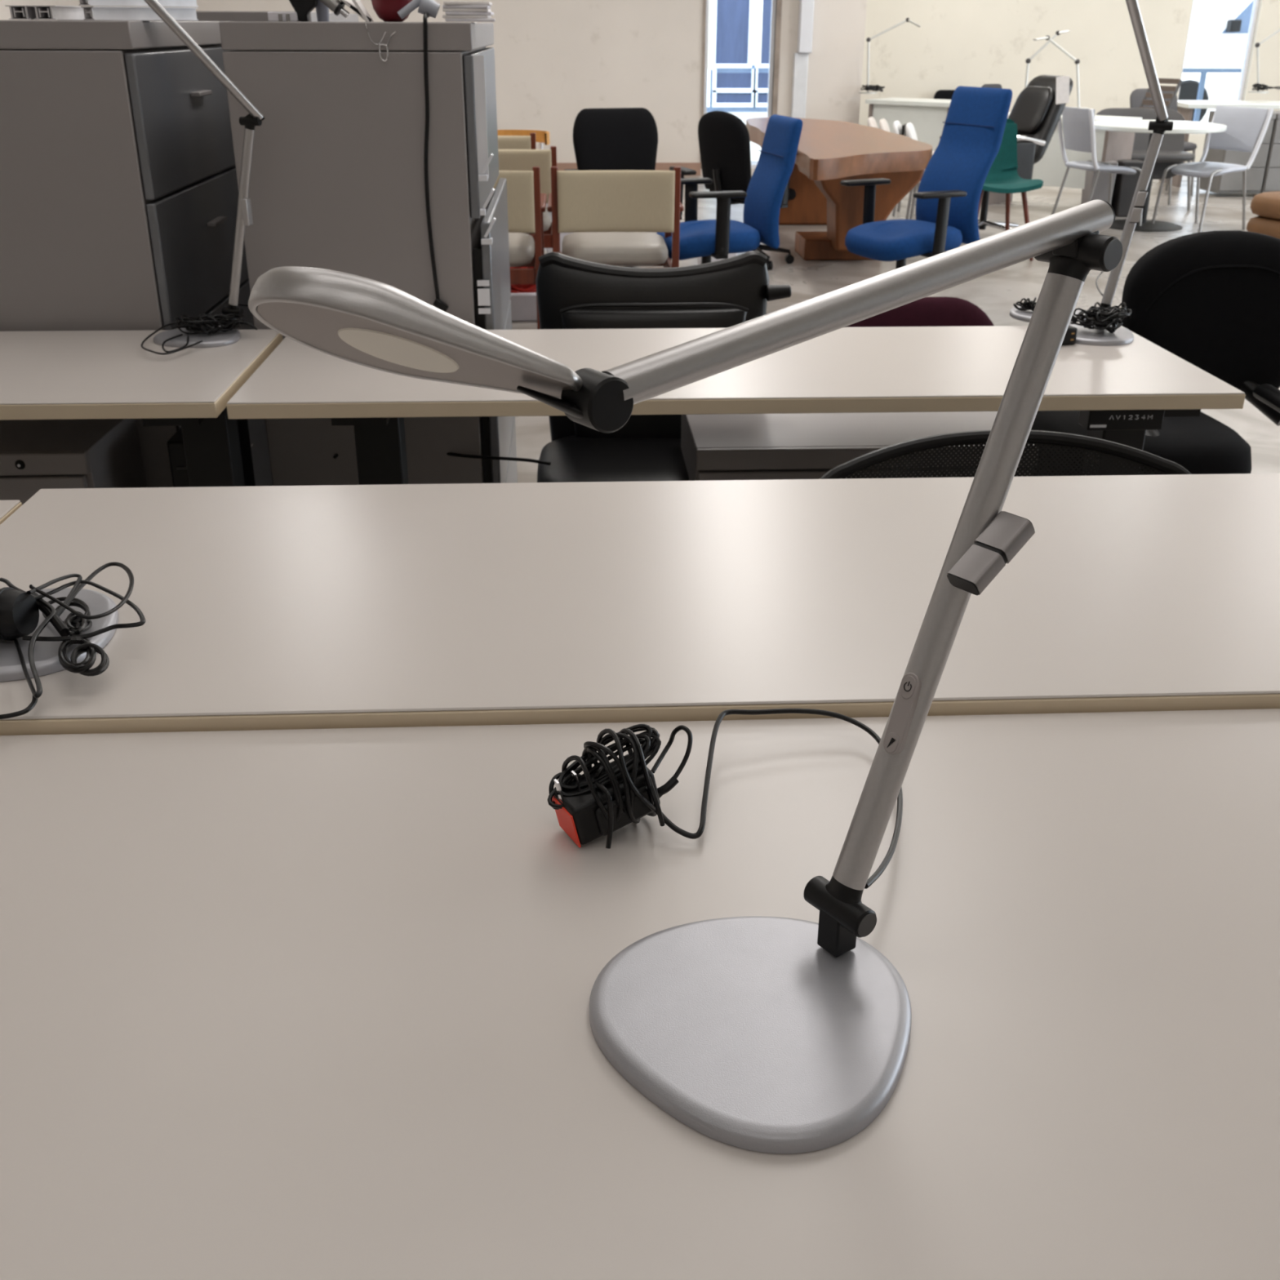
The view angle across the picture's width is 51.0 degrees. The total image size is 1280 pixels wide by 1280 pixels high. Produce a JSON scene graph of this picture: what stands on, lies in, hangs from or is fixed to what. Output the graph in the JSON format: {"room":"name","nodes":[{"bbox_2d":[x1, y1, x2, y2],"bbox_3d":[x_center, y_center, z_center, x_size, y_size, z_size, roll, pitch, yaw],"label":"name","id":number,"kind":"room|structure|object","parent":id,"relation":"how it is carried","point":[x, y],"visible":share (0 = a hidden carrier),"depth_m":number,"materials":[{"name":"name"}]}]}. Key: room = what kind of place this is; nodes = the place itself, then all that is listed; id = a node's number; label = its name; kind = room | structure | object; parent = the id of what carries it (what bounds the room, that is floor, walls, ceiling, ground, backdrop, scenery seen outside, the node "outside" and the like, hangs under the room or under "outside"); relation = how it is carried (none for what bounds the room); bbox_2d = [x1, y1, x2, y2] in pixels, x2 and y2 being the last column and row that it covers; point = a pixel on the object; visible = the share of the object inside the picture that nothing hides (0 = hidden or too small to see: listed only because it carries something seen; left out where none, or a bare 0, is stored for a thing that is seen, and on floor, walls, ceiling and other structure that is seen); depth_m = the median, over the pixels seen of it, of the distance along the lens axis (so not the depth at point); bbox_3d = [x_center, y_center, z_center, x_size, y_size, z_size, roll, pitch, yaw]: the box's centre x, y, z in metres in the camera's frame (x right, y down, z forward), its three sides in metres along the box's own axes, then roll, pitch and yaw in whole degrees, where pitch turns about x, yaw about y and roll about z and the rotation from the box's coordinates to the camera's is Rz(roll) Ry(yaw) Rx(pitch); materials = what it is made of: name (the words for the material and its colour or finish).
{"room":"office furniture showroom","nodes":[
{"label":"office furniture showroom","id":0,"kind":"room"},
{"bbox_2d":[0,0,91,20],"bbox_3d":[-4.864,-2.884,5.402,0.100,3.500,19.100,-1,25,-3],"label":"wall","id":1,"kind":"structure","parent":0,"point":[5,14],"depth_m":11.28,"materials":[{"name":"beige paint"}]},
{"bbox_2d":[91,0,866,174],"bbox_3d":[-1.534,-6.550,13.406,7.440,3.500,1.250,-1,25,-3],"label":"wall","id":2,"kind":"structure","parent":0,"point":[555,60],"depth_m":13.19,"materials":[{"name":"beige paint"}]},
{"bbox_2d":[556,162,701,175],"bbox_3d":[-2.303,-4.735,13.498,5.846,0.120,0.020,-1,25,-3],"label":"baseboard","id":3,"kind":"structure","parent":2,"relation":"attached to","point":[561,166],"depth_m":13.60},
{"bbox_2d":[703,0,775,168],"bbox_3d":[0.979,-5.990,13.214,0.689,2.540,0.060,-1,25,-3],"label":"window","id":4,"kind":"structure","parent":2,"relation":"in","point":[740,34],"depth_m":13.31,"materials":[{"name":"white glass"}]},
{"bbox_2d":[700,0,782,168],"bbox_3d":[0.995,-5.960,13.149,0.764,2.540,0.065,-1,25,-3],"label":"trim","id":5,"kind":"structure","parent":2,"relation":"attached to","point":[779,2],"depth_m":13.22,"materials":[{"name":"white wood"}]},
{"bbox_2d":[791,53,808,118],"bbox_3d":[1.587,-5.271,13.446,0.140,1.124,0.060,-1,25,-3],"label":"trim","id":6,"kind":"structure","parent":2,"relation":"attached to","point":[800,71],"depth_m":13.31,"materials":[{"name":"paint"}]},
{"bbox_2d":[796,0,814,53],"bbox_3d":[1.619,-6.836,12.695,0.130,2.346,0.120,-1,25,-3],"label":"trim","id":7,"kind":"structure","parent":2,"relation":"attached to","point":[806,15],"depth_m":13.04,"materials":[{"name":"white plastic"}]},
{"bbox_2d":[511,162,1279,483],"bbox_3d":[3.170,-1.395,6.533,16.000,0.100,19.100,-1,25,-3],"label":"floor","id":8,"kind":"structure","parent":0,"point":[996,292],"depth_m":8.39,"materials":[{"name":"tile"}]},
{"bbox_2d":[0,499,22,524],"bbox_3d":[-1.663,0.362,1.510,1.848,0.871,0.580,-1,25,-3],"label":"desk","id":9,"kind":"object","parent":8,"relation":"on","point":[7,508],"visible":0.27,"depth_m":1.61,"materials":[{"name":"laminate"}]},
{"bbox_2d":[0,418,146,505],"bbox_3d":[-1.314,-0.169,2.934,0.400,0.590,0.348,-1,25,-3],"label":"drawer pedestal","id":10,"kind":"object","parent":8,"relation":"on","point":[36,455],"visible":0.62,"depth_m":2.74,"materials":[{"name":"grey metal"}]},
{"bbox_2d":[0,0,272,487],"bbox_3d":[-1.260,-0.811,3.368,0.614,1.454,0.920,-1,25,-3],"label":"filing cabinet","id":11,"kind":"object","parent":8,"relation":"on","point":[119,188],"depth_m":2.85,"materials":[{"name":"grey metal"}]},
{"bbox_2d":[0,329,283,487],"bbox_3d":[-1.678,-0.170,2.761,1.830,0.794,0.615,-1,25,-3],"label":"desk","id":12,"kind":"object","parent":8,"relation":"on","point":[48,375],"visible":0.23,"depth_m":2.58,"materials":[{"name":"laminate"}]},
{"bbox_2d":[140,0,264,355],"bbox_3d":[-0.917,-0.944,2.694,0.240,0.672,0.374,17,30,33],"label":"desk lamp","id":13,"kind":"object","parent":12,"relation":"on","point":[204,331],"visible":1,"depth_m":2.75,"materials":[{"name":"silver metal"}]},
{"bbox_2d":[57,10,358,22],"bbox_3d":[-1.239,-1.213,4.276,0.670,1.427,0.900,-1,25,-3],"label":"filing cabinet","id":14,"kind":"object","parent":8,"relation":"on","point":[202,15],"visible":0.02,"depth_m":3.58,"materials":[{"name":"grey metal"}]},
{"bbox_2d":[166,418,255,487],"bbox_3d":[-0.967,-0.227,3.122,0.079,0.600,0.404,-1,25,-3],"label":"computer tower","id":15,"kind":"object","parent":8,"relation":"on","point":[175,449],"visible":0.11,"depth_m":2.86,"materials":[{"name":"black metal"}]},
{"bbox_2d":[218,21,517,485],"bbox_3d":[-0.602,-0.798,3.408,0.537,1.402,0.926,-1,25,-3],"label":"filing cabinet","id":16,"kind":"object","parent":8,"relation":"on","point":[337,177],"visible":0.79,"depth_m":2.83,"materials":[{"name":"grey metal"}]},
{"bbox_2d":[267,11,301,22],"bbox_3d":[-0.730,-1.283,2.762,0.060,0.018,0.060,-1,25,-3],"label":"box","id":17,"kind":"object","parent":16,"relation":"on","point":[272,15],"visible":0.64,"depth_m":2.73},
{"bbox_2d":[278,0,317,22],"bbox_3d":[-0.696,-1.294,2.735,0.078,0.060,0.044,-1,25,-3],"label":"clamp","id":18,"kind":"object","parent":16,"relation":"on","point":[303,8],"visible":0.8,"depth_m":2.73,"materials":[{"name":"plastic"}]},
{"bbox_2d":[315,0,329,22],"bbox_3d":[-0.655,-1.308,2.766,0.032,0.060,0.032,-1,25,-3],"label":"cup","id":19,"kind":"object","parent":16,"relation":"on","point":[322,11],"visible":0.91,"depth_m":2.76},
{"bbox_2d":[319,0,350,18],"bbox_3d":[-0.639,-1.307,2.727,0.094,0.079,0.029,3,25,6],"label":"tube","id":20,"kind":"object","parent":16,"relation":"on","point":[337,6],"visible":1,"depth_m":2.72,"materials":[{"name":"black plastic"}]},
{"bbox_2d":[339,0,373,22],"bbox_3d":[-0.581,-1.292,2.743,0.067,0.066,0.050,-1,25,-3],"label":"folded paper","id":21,"kind":"object","parent":16,"relation":"on","point":[357,6],"visible":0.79,"depth_m":2.73,"materials":[{"name":"white paper"}]},
{"bbox_2d":[364,19,395,62],"bbox_3d":[-0.527,-1.221,2.732,0.065,0.078,0.048,-1,25,-3],"label":"wire hook","id":22,"kind":"object","parent":16,"relation":"hanging from","point":[379,44],"visible":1,"depth_m":2.72,"materials":[{"name":"silver metal"}]},
{"bbox_2d":[371,0,412,22],"bbox_3d":[-0.512,-1.306,2.780,0.088,0.045,0.088,-1,25,-3],"label":"bowl","id":23,"kind":"object","parent":16,"relation":"on","point":[387,11],"visible":0.88,"depth_m":2.75,"materials":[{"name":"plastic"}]},
{"bbox_2d":[397,0,439,18],"bbox_3d":[-0.454,-1.298,2.749,0.088,0.047,0.038,-1,25,-3],"label":"connector","id":24,"kind":"object","parent":16,"relation":"on","point":[430,6],"visible":0.96,"depth_m":2.74,"materials":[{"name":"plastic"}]},
{"bbox_2d":[422,12,448,311],"bbox_3d":[-0.438,-1.002,2.842,0.037,0.594,0.080,-1,25,-3],"label":"hanging cable","id":25,"kind":"object","parent":16,"relation":"hanging from","point":[437,302],"visible":1,"depth_m":2.81,"materials":[{"name":"black plastic"}]},
{"bbox_2d":[333,452,551,465],"bbox_3d":[-0.445,-0.429,3.086,0.501,0.008,0.111,3,25,5],"label":"cable","id":26,"kind":"object","parent":16,"relation":"attached to","point":[476,456],"visible":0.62,"depth_m":3.05,"materials":[{"name":"black rubber"}]},
{"bbox_2d":[445,18,475,22],"bbox_3d":[-0.352,-1.286,2.782,0.092,0.006,0.125,-1,25,-3],"label":"paper stack","id":27,"kind":"object","parent":16,"relation":"on","point":[446,20],"visible":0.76,"depth_m":2.73,"materials":[{"name":"white paper"}]},
{"bbox_2d":[442,14,490,18],"bbox_3d":[-0.358,-1.291,2.779,0.092,0.006,0.126,-1,25,-3],"label":"paper stack","id":28,"kind":"object","parent":27,"relation":"on","point":[443,15],"visible":1,"depth_m":2.73,"materials":[{"name":"white paper"}]},
{"bbox_2d":[445,11,493,15],"bbox_3d":[-0.351,-1.297,2.777,0.092,0.006,0.128,-1,25,-3],"label":"paper stack","id":29,"kind":"object","parent":28,"relation":"on","point":[452,13],"visible":1,"depth_m":2.72,"materials":[{"name":"white paper"}]},
{"bbox_2d":[442,8,491,12],"bbox_3d":[-0.357,-1.302,2.774,0.092,0.006,0.121,-1,25,-3],"label":"paper stack","id":30,"kind":"object","parent":29,"relation":"on","point":[473,10],"visible":0.91,"depth_m":2.72,"materials":[{"name":"white paper"}]},
{"bbox_2d":[442,4,490,8],"bbox_3d":[-0.357,-1.308,2.772,0.092,0.006,0.127,-1,25,-3],"label":"paper stack","id":31,"kind":"object","parent":30,"relation":"on","point":[443,6],"visible":0.9,"depth_m":2.72,"materials":[{"name":"white paper"}]},
{"bbox_2d":[443,1,492,5],"bbox_3d":[-0.354,-1.314,2.769,0.092,0.006,0.124,-1,25,-3],"label":"paper stack","id":32,"kind":"object","parent":31,"relation":"on","point":[488,3],"visible":0.9,"depth_m":2.71,"materials":[{"name":"white paper"}]},
{"bbox_2d":[475,18,495,22],"bbox_3d":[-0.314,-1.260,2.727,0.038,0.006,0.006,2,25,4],"label":"paper stack","id":33,"kind":"object","parent":16,"relation":"on","point":[477,20],"visible":1,"depth_m":2.73,"materials":[{"name":"white paper"}]},
{"bbox_2d":[497,133,536,149],"bbox_3d":[-0.915,-2.690,8.221,0.622,0.819,0.604,-1,25,-3],"label":"wooden armchair","id":34,"kind":"object","parent":8,"relation":"on","point":[504,142],"visible":0.13,"depth_m":7.81,"materials":[{"name":"beige fabric"}]},
{"bbox_2d":[492,166,546,328],"bbox_3d":[-0.752,-1.840,6.372,0.622,0.819,0.604,-1,25,-3],"label":"wooden armchair","id":35,"kind":"object","parent":8,"relation":"on","point":[526,205],"visible":0.38,"depth_m":6.07,"materials":[{"name":"beige fabric"}]},
{"bbox_2d":[509,266,537,321],"bbox_3d":[-0.651,-1.847,6.961,0.420,0.340,0.240,-1,25,-3],"label":"storage box","id":36,"kind":"object","parent":8,"relation":"on","point":[523,296],"visible":0.15,"depth_m":6.90,"materials":[{"name":"white plastic"}]},
{"bbox_2d":[510,290,537,321],"bbox_3d":[-0.651,-1.756,7.003,0.420,0.140,0.240,-1,25,-3],"label":"tray","id":37,"kind":"object","parent":36,"relation":"on","point":[523,303],"depth_m":6.90,"materials":[{"name":"white plastic"}]},
{"bbox_2d":[497,129,550,250],"bbox_3d":[-0.870,-3.061,9.125,0.530,0.741,0.422,-1,25,-3],"label":"bentwood chair","id":38,"kind":"object","parent":8,"relation":"on","point":[541,136],"visible":0.13,"depth_m":9.13,"materials":[{"name":"wood"}]},
{"bbox_2d":[497,146,556,248],"bbox_3d":[-0.739,-2.300,7.374,0.622,0.819,0.604,-1,25,-3],"label":"wooden armchair","id":39,"kind":"object","parent":8,"relation":"on","point":[508,159],"visible":0.22,"depth_m":6.98,"materials":[{"name":"beige fabric"}]},
{"bbox_2d":[546,203,572,253],"bbox_3d":[-0.515,-2.680,8.657,0.180,0.440,0.200,-1,25,-3],"label":"carton","id":40,"kind":"object","parent":8,"relation":"on","point":[562,234],"visible":0.02,"depth_m":8.60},
{"bbox_2d":[546,166,684,268],"bbox_3d":[-0.122,-1.852,6.402,0.622,0.819,0.604,-1,25,-3],"label":"wooden armchair","id":41,"kind":"object","parent":8,"relation":"on","point":[617,210],"visible":0.85,"depth_m":6.07,"materials":[{"name":"beige fabric"}]},
{"bbox_2d":[564,107,697,267],"bbox_3d":[-0.074,-2.486,7.611,0.700,0.963,0.597,-7,26,-15],"label":"chair","id":42,"kind":"object","parent":8,"relation":"on","point":[604,139],"visible":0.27,"depth_m":7.65,"materials":[{"name":"black fabric"}]},
{"bbox_2d":[0,708,1279,1279],"bbox_3d":[0.096,0.586,1.046,1.830,0.862,0.610,-1,25,-3],"label":"desk","id":43,"kind":"object","parent":8,"relation":"on","point":[295,1004],"visible":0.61,"depth_m":0.81,"materials":[{"name":"laminate"}]},
{"bbox_2d":[248,199,1122,1154],"bbox_3d":[0.065,0.025,0.696,0.467,0.451,0.196,-8,26,-18],"label":"desk lamp","id":44,"kind":"object","parent":43,"relation":"on","point":[758,1033],"visible":1,"depth_m":0.74,"materials":[{"name":"silver metal"}]},
{"bbox_2d":[337,327,459,373],"bbox_3d":[-0.105,-0.126,0.586,0.052,0.028,0.048,-1,25,-3],"label":"diffuser","id":45,"kind":"object","parent":44,"relation":"attached to","point":[392,347],"depth_m":0.58,"materials":[{"name":"white plastic"}]},
{"bbox_2d":[547,708,902,888],"bbox_3d":[0.090,0.086,1.008,0.249,0.079,0.253,11,27,23],"label":"power adapter","id":46,"kind":"object","parent":43,"relation":"on","point":[608,797],"visible":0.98,"depth_m":0.96,"materials":[{"name":"black plastic"}]},
{"bbox_2d":[0,473,1279,735],"bbox_3d":[0.185,0.321,1.608,1.830,0.875,0.614,-1,25,-3],"label":"desk","id":47,"kind":"object","parent":8,"relation":"on","point":[326,606],"visible":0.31,"depth_m":1.35,"materials":[{"name":"laminate"}]},
{"bbox_2d":[0,587,118,681],"bbox_3d":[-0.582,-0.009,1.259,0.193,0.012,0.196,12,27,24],"label":"desk lamp","id":48,"kind":"object","parent":47,"relation":"on","point":[46,655],"visible":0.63,"depth_m":1.22,"materials":[{"name":"silver metal"}]},
{"bbox_2d":[0,561,145,719],"bbox_3d":[-0.522,-0.013,1.208,0.159,0.060,0.237,-14,28,-28],"label":"power cable","id":49,"kind":"object","parent":47,"relation":"on","point":[20,609],"visible":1,"depth_m":1.20,"materials":[{"name":"black plastic"}]},
{"bbox_2d":[535,250,791,482],"bbox_3d":[0.050,-0.472,3.305,0.651,0.898,0.649,-1,25,-3],"label":"leather chair","id":50,"kind":"object","parent":8,"relation":"on","point":[573,293],"visible":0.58,"depth_m":3.25,"materials":[{"name":"black leather"}]},
{"bbox_2d":[697,253,737,264],"bbox_3d":[0.466,-2.306,8.113,0.220,0.220,0.200,-1,25,-3],"label":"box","id":51,"kind":"object","parent":8,"relation":"on","point":[731,255],"visible":0.04,"depth_m":8.02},
{"bbox_2d":[656,114,803,314],"bbox_3d":[0.403,-2.079,6.695,0.702,0.989,0.680,-5,25,-12],"label":"chair","id":52,"kind":"object","parent":8,"relation":"on","point":[721,237],"visible":0.77,"depth_m":6.53,"materials":[{"name":"blue fabric"}]},
{"bbox_2d":[226,325,1245,484],"bbox_3d":[0.172,-0.203,2.851,1.841,0.790,0.610,-1,25,-3],"label":"desk","id":53,"kind":"object","parent":8,"relation":"on","point":[870,369],"visible":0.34,"depth_m":2.54,"materials":[{"name":"laminate"}]},
{"bbox_2d":[1009,297,1085,323],"bbox_3d":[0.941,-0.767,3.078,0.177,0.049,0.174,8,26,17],"label":"desk lamp","id":54,"kind":"object","parent":53,"relation":"on","point":[1024,312],"visible":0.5,"depth_m":3.07,"materials":[{"name":"silver metal"}]},
{"bbox_2d":[1062,315,1077,345],"bbox_3d":[0.904,-0.658,2.832,0.054,0.056,0.115,19,31,36],"label":"power adapter","id":55,"kind":"object","parent":53,"relation":"on","point":[1070,336],"visible":0.28,"depth_m":2.81,"materials":[{"name":"black plastic"}]},
{"bbox_2d":[1069,0,1173,346],"bbox_3d":[1.087,-1.056,2.947,0.193,0.685,0.667,13,28,27],"label":"desk lamp","id":56,"kind":"object","parent":53,"relation":"on","point":[1101,326],"visible":0.91,"depth_m":2.82,"materials":[{"name":"silver metal"}]},
{"bbox_2d":[1078,409,1164,430],"bbox_3d":[0.893,-0.414,2.490,0.140,0.038,0.052,-1,25,-3],"label":"keypad","id":57,"kind":"object","parent":53,"relation":"attached to","point":[1106,420],"visible":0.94,"depth_m":2.47,"materials":[{"name":"black plastic"}]},
{"bbox_2d":[697,110,795,270],"bbox_3d":[0.669,-2.828,8.405,0.584,0.926,0.660,-20,31,-37],"label":"chair","id":58,"kind":"object","parent":8,"relation":"on","point":[723,137],"visible":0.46,"depth_m":8.14,"materials":[{"name":"black fabric"}]},
{"bbox_2d":[746,117,933,260],"bbox_3d":[1.295,-3.003,9.014,0.928,0.740,3.580,-1,25,-3],"label":"table","id":59,"kind":"object","parent":8,"relation":"on","point":[829,153],"visible":0.73,"depth_m":8.46,"materials":[{"name":"brown wood"}]},
{"bbox_2d":[680,411,1038,480],"bbox_3d":[0.479,-0.250,3.177,0.740,0.545,0.420,-1,25,-3],"label":"base cabinet","id":60,"kind":"object","parent":8,"relation":"on","point":[788,446],"visible":0.2,"depth_m":2.96,"materials":[{"name":"grey metal"}]},
{"bbox_2d":[867,116,919,204],"bbox_3d":[2.193,-4.136,11.561,0.494,0.679,0.328,7,26,15],"label":"chair","id":61,"kind":"object","parent":8,"relation":"on","point":[871,121],"visible":0.16,"depth_m":11.49,"materials":[{"name":"white plastic"}]},
{"bbox_2d":[892,120,906,216],"bbox_3d":[2.255,-3.764,10.723,0.501,0.705,0.328,7,26,15],"label":"chair","id":62,"kind":"object","parent":8,"relation":"on","point":[898,128],"visible":0.18,"depth_m":10.60,"materials":[{"name":"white plastic"}]},
{"bbox_2d":[879,118,934,155],"bbox_3d":[2.218,-3.950,11.142,0.498,0.692,0.328,7,26,15],"label":"chair","id":63,"kind":"object","parent":8,"relation":"on","point":[883,125],"visible":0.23,"depth_m":11.02,"materials":[{"name":"white plastic"}]},
{"bbox_2d":[865,97,951,151],"bbox_3d":[2.755,-4.954,13.283,0.942,0.730,0.550,19,31,35],"label":"desk","id":64,"kind":"object","parent":8,"relation":"on","point":[927,116],"visible":0.44,"depth_m":13.00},
{"bbox_2d":[858,17,920,93],"bbox_3d":[2.447,-5.730,13.161,0.556,0.683,0.180,-1,25,-3],"label":"desk lamp","id":65,"kind":"object","parent":64,"relation":"on","point":[868,87],"visible":1,"depth_m":13.19,"materials":[{"name":"grey plastic"}]},
{"bbox_2d":[905,122,924,219],"bbox_3d":[2.272,-3.579,10.303,0.506,0.720,0.328,7,26,15],"label":"chair","id":66,"kind":"object","parent":8,"relation":"on","point":[909,128],"visible":0.27,"depth_m":10.30,"materials":[{"name":"white plastic"}]},
{"bbox_2d":[844,296,993,327],"bbox_3d":[0.755,-0.735,4.120,0.587,0.699,0.581,-1,25,-3],"label":"chair","id":67,"kind":"object","parent":8,"relation":"on","point":[940,311],"visible":0.06,"depth_m":3.79,"materials":[{"name":"red fabric"}]},
{"bbox_2d":[840,85,1012,268],"bbox_3d":[1.395,-2.152,6.706,0.731,1.119,0.680,-12,27,-24],"label":"chair","id":68,"kind":"object","parent":8,"relation":"on","point":[948,196],"visible":0.82,"depth_m":6.62,"materials":[{"name":"blue fabric"}]},
{"bbox_2d":[933,89,955,99],"bbox_3d":[3.353,-5.511,14.466,0.347,0.762,0.473,-1,25,-3],"label":"chair","id":69,"kind":"object","parent":8,"relation":"on","point":[940,94],"visible":0.09,"depth_m":14.50,"materials":[{"name":"black fabric"}]},
{"bbox_2d":[981,84,1002,88],"bbox_3d":[3.134,-4.475,12.011,0.251,0.927,0.475,-7,26,-15],"label":"chair","id":70,"kind":"object","parent":8,"relation":"on","point":[991,86],"visible":0.16,"depth_m":11.87,"materials":[{"name":"grey plastic"}]},
{"bbox_2d":[819,430,1191,479],"bbox_3d":[0.561,0.028,2.304,0.651,0.827,0.805,-1,25,-3],"label":"mesh chair","id":71,"kind":"object","parent":8,"relation":"on","point":[939,442],"visible":0.16,"depth_m":2.09,"materials":[{"name":"black fabric"}]},
{"bbox_2d":[939,75,1073,231],"bbox_3d":[2.572,-3.414,9.499,0.775,1.089,0.676,-9,26,-19],"label":"recliner chair","id":72,"kind":"object","parent":8,"relation":"on","point":[1037,110],"visible":0.56,"depth_m":9.31,"materials":[{"name":"black leather"}]},
{"bbox_2d":[977,118,1043,260],"bbox_3d":[2.308,-2.946,8.783,0.471,0.841,0.555,-4,25,-8],"label":"shell chair","id":73,"kind":"object","parent":8,"relation":"on","point":[1002,177],"visible":0.43,"depth_m":8.87,"materials":[{"name":"teal plastic"}]},
{"bbox_2d":[988,111,1142,204],"bbox_3d":[3.451,-3.950,11.104,0.500,0.730,1.129,-22,33,-40],"label":"desk","id":74,"kind":"object","parent":8,"relation":"on","point":[1114,146],"visible":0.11,"depth_m":10.82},
{"bbox_2d":[1013,30,1070,106],"bbox_3d":[3.379,-4.819,11.311,0.390,0.589,0.180,-1,25,-3],"label":"desk lamp","id":75,"kind":"object","parent":74,"relation":"on","point":[1058,33],"visible":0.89,"depth_m":11.25,"materials":[{"name":"grey plastic"}]},
{"bbox_2d":[1032,35,1089,108],"bbox_3d":[3.539,-4.753,11.239,0.536,0.572,0.180,-1,25,-3],"label":"desk lamp","id":76,"kind":"object","parent":74,"relation":"on","point":[1077,61],"visible":0.9,"depth_m":11.19,"materials":[{"name":"grey plastic"}]},
{"bbox_2d":[1051,106,1142,226],"bbox_3d":[3.453,-3.551,10.091,0.586,0.856,0.484,-6,25,-14],"label":"cafe chair","id":77,"kind":"object","parent":8,"relation":"on","point":[1078,124],"visible":0.84,"depth_m":9.92,"materials":[{"name":"grey plastic"}]},
{"bbox_2d":[1080,160,1118,204],"bbox_3d":[3.674,-3.625,10.770,0.199,0.420,0.219,-1,25,-3],"label":"waste bin","id":78,"kind":"object","parent":8,"relation":"on","point":[1102,185],"visible":0.29,"depth_m":10.68,"materials":[{"name":"grey metal"}]},
{"bbox_2d":[1111,159,1144,217],"bbox_3d":[3.913,-3.630,10.781,0.199,0.420,0.219,-1,25,-3],"label":"waste bin","id":79,"kind":"object","parent":8,"relation":"on","point":[1125,185],"visible":0.57,"depth_m":10.70,"materials":[{"name":"grey plastic"}]},
{"bbox_2d":[1095,107,1195,210],"bbox_3d":[4.180,-4.017,11.209,0.800,0.771,0.532,-1,25,-3],"label":"chair","id":80,"kind":"object","parent":8,"relation":"on","point":[1171,152],"visible":0.43,"depth_m":11.26,"materials":[{"name":"grey plastic"}]},
{"bbox_2d":[1031,230,1279,476],"bbox_3d":[1.318,-0.496,3.299,0.840,0.953,0.818,-2,25,-5],"label":"office chair","id":81,"kind":"object","parent":8,"relation":"on","point":[1211,300],"visible":0.44,"depth_m":3.20,"materials":[{"name":"black fabric"}]},
{"bbox_2d":[1094,120,1226,231],"bbox_3d":[3.840,-3.507,10.136,0.980,0.735,0.980,-1,25,-3],"label":"round table","id":82,"kind":"object","parent":8,"relation":"on","point":[1122,126],"visible":0.63,"depth_m":10.02,"materials":[{"name":"white laminate"}]},
{"bbox_2d":[1139,78,1182,108],"bbox_3d":[4.357,-4.416,11.829,0.685,0.979,0.308,-15,29,-30],"label":"slatted chair","id":83,"kind":"object","parent":8,"relation":"on","point":[1169,81],"visible":0.04,"depth_m":11.75,"materials":[{"name":"grey plastic"}]},
{"bbox_2d":[1129,88,1196,195],"bbox_3d":[4.713,-4.503,12.138,0.480,0.881,0.572,-5,25,-12],"label":"mesh chair","id":84,"kind":"object","parent":8,"relation":"on","point":[1137,95],"visible":0.17,"depth_m":12.14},
{"bbox_2d":[1151,105,1273,232],"bbox_3d":[4.262,-3.521,10.030,0.586,0.856,0.484,-14,28,-28],"label":"cafe chair","id":85,"kind":"object","parent":8,"relation":"on","point":[1244,124],"visible":0.94,"depth_m":10.01,"materials":[{"name":"grey plastic"}]},
{"bbox_2d":[1159,100,1279,187],"bbox_3d":[6.079,-4.745,12.843,1.940,0.740,0.700,2,25,4],"label":"desk","id":86,"kind":"object","parent":8,"relation":"on","point":[1185,108],"visible":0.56,"depth_m":12.58,"materials":[{"name":"white laminate"}]},
{"bbox_2d":[1248,28,1279,93],"bbox_3d":[5.943,-5.466,12.588,0.390,0.614,0.193,-1,25,-3],"label":"desk lamp","id":87,"kind":"object","parent":86,"relation":"on","point":[1257,86],"visible":1,"depth_m":12.63,"materials":[{"name":"grey plastic"}]},
{"bbox_2d":[1199,111,1276,193],"bbox_3d":[5.372,-4.402,12.102,0.400,0.670,0.450,-1,25,-3],"label":"drawer unit","id":88,"kind":"object","parent":8,"relation":"on","point":[1228,183],"visible":0.55,"depth_m":11.98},
{"bbox_2d":[1246,191,1279,239],"bbox_3d":[4.186,-2.709,8.240,0.687,0.870,0.620,-10,27,-21],"label":"armchair","id":89,"kind":"object","parent":8,"relation":"on","point":[1266,205],"visible":0.76,"depth_m":8.24,"materials":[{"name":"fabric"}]},
{"bbox_2d":[1260,111,1279,193],"bbox_3d":[5.784,-4.406,12.115,0.400,0.670,0.450,-1,25,-3],"label":"drawer unit","id":90,"kind":"object","parent":8,"relation":"on","point":[1271,180],"visible":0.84,"depth_m":11.94,"materials":[{"name":"white metal"}]},
{"bbox_2d":[858,0,1279,162],"bbox_3d":[6.419,-6.997,14.442,8.560,3.500,0.200,-1,25,-3],"label":"wall","id":91,"kind":"structure","parent":0,"point":[977,43],"depth_m":14.48,"materials":[{"name":"yellow paint"}]},
{"bbox_2d":[1177,0,1259,133],"bbox_3d":[6.300,-6.764,14.532,0.758,2.400,0.060,-1,25,-3],"label":"window","id":92,"kind":"structure","parent":91,"relation":"in","point":[1220,33],"depth_m":14.68,"materials":[{"name":"white glass"}]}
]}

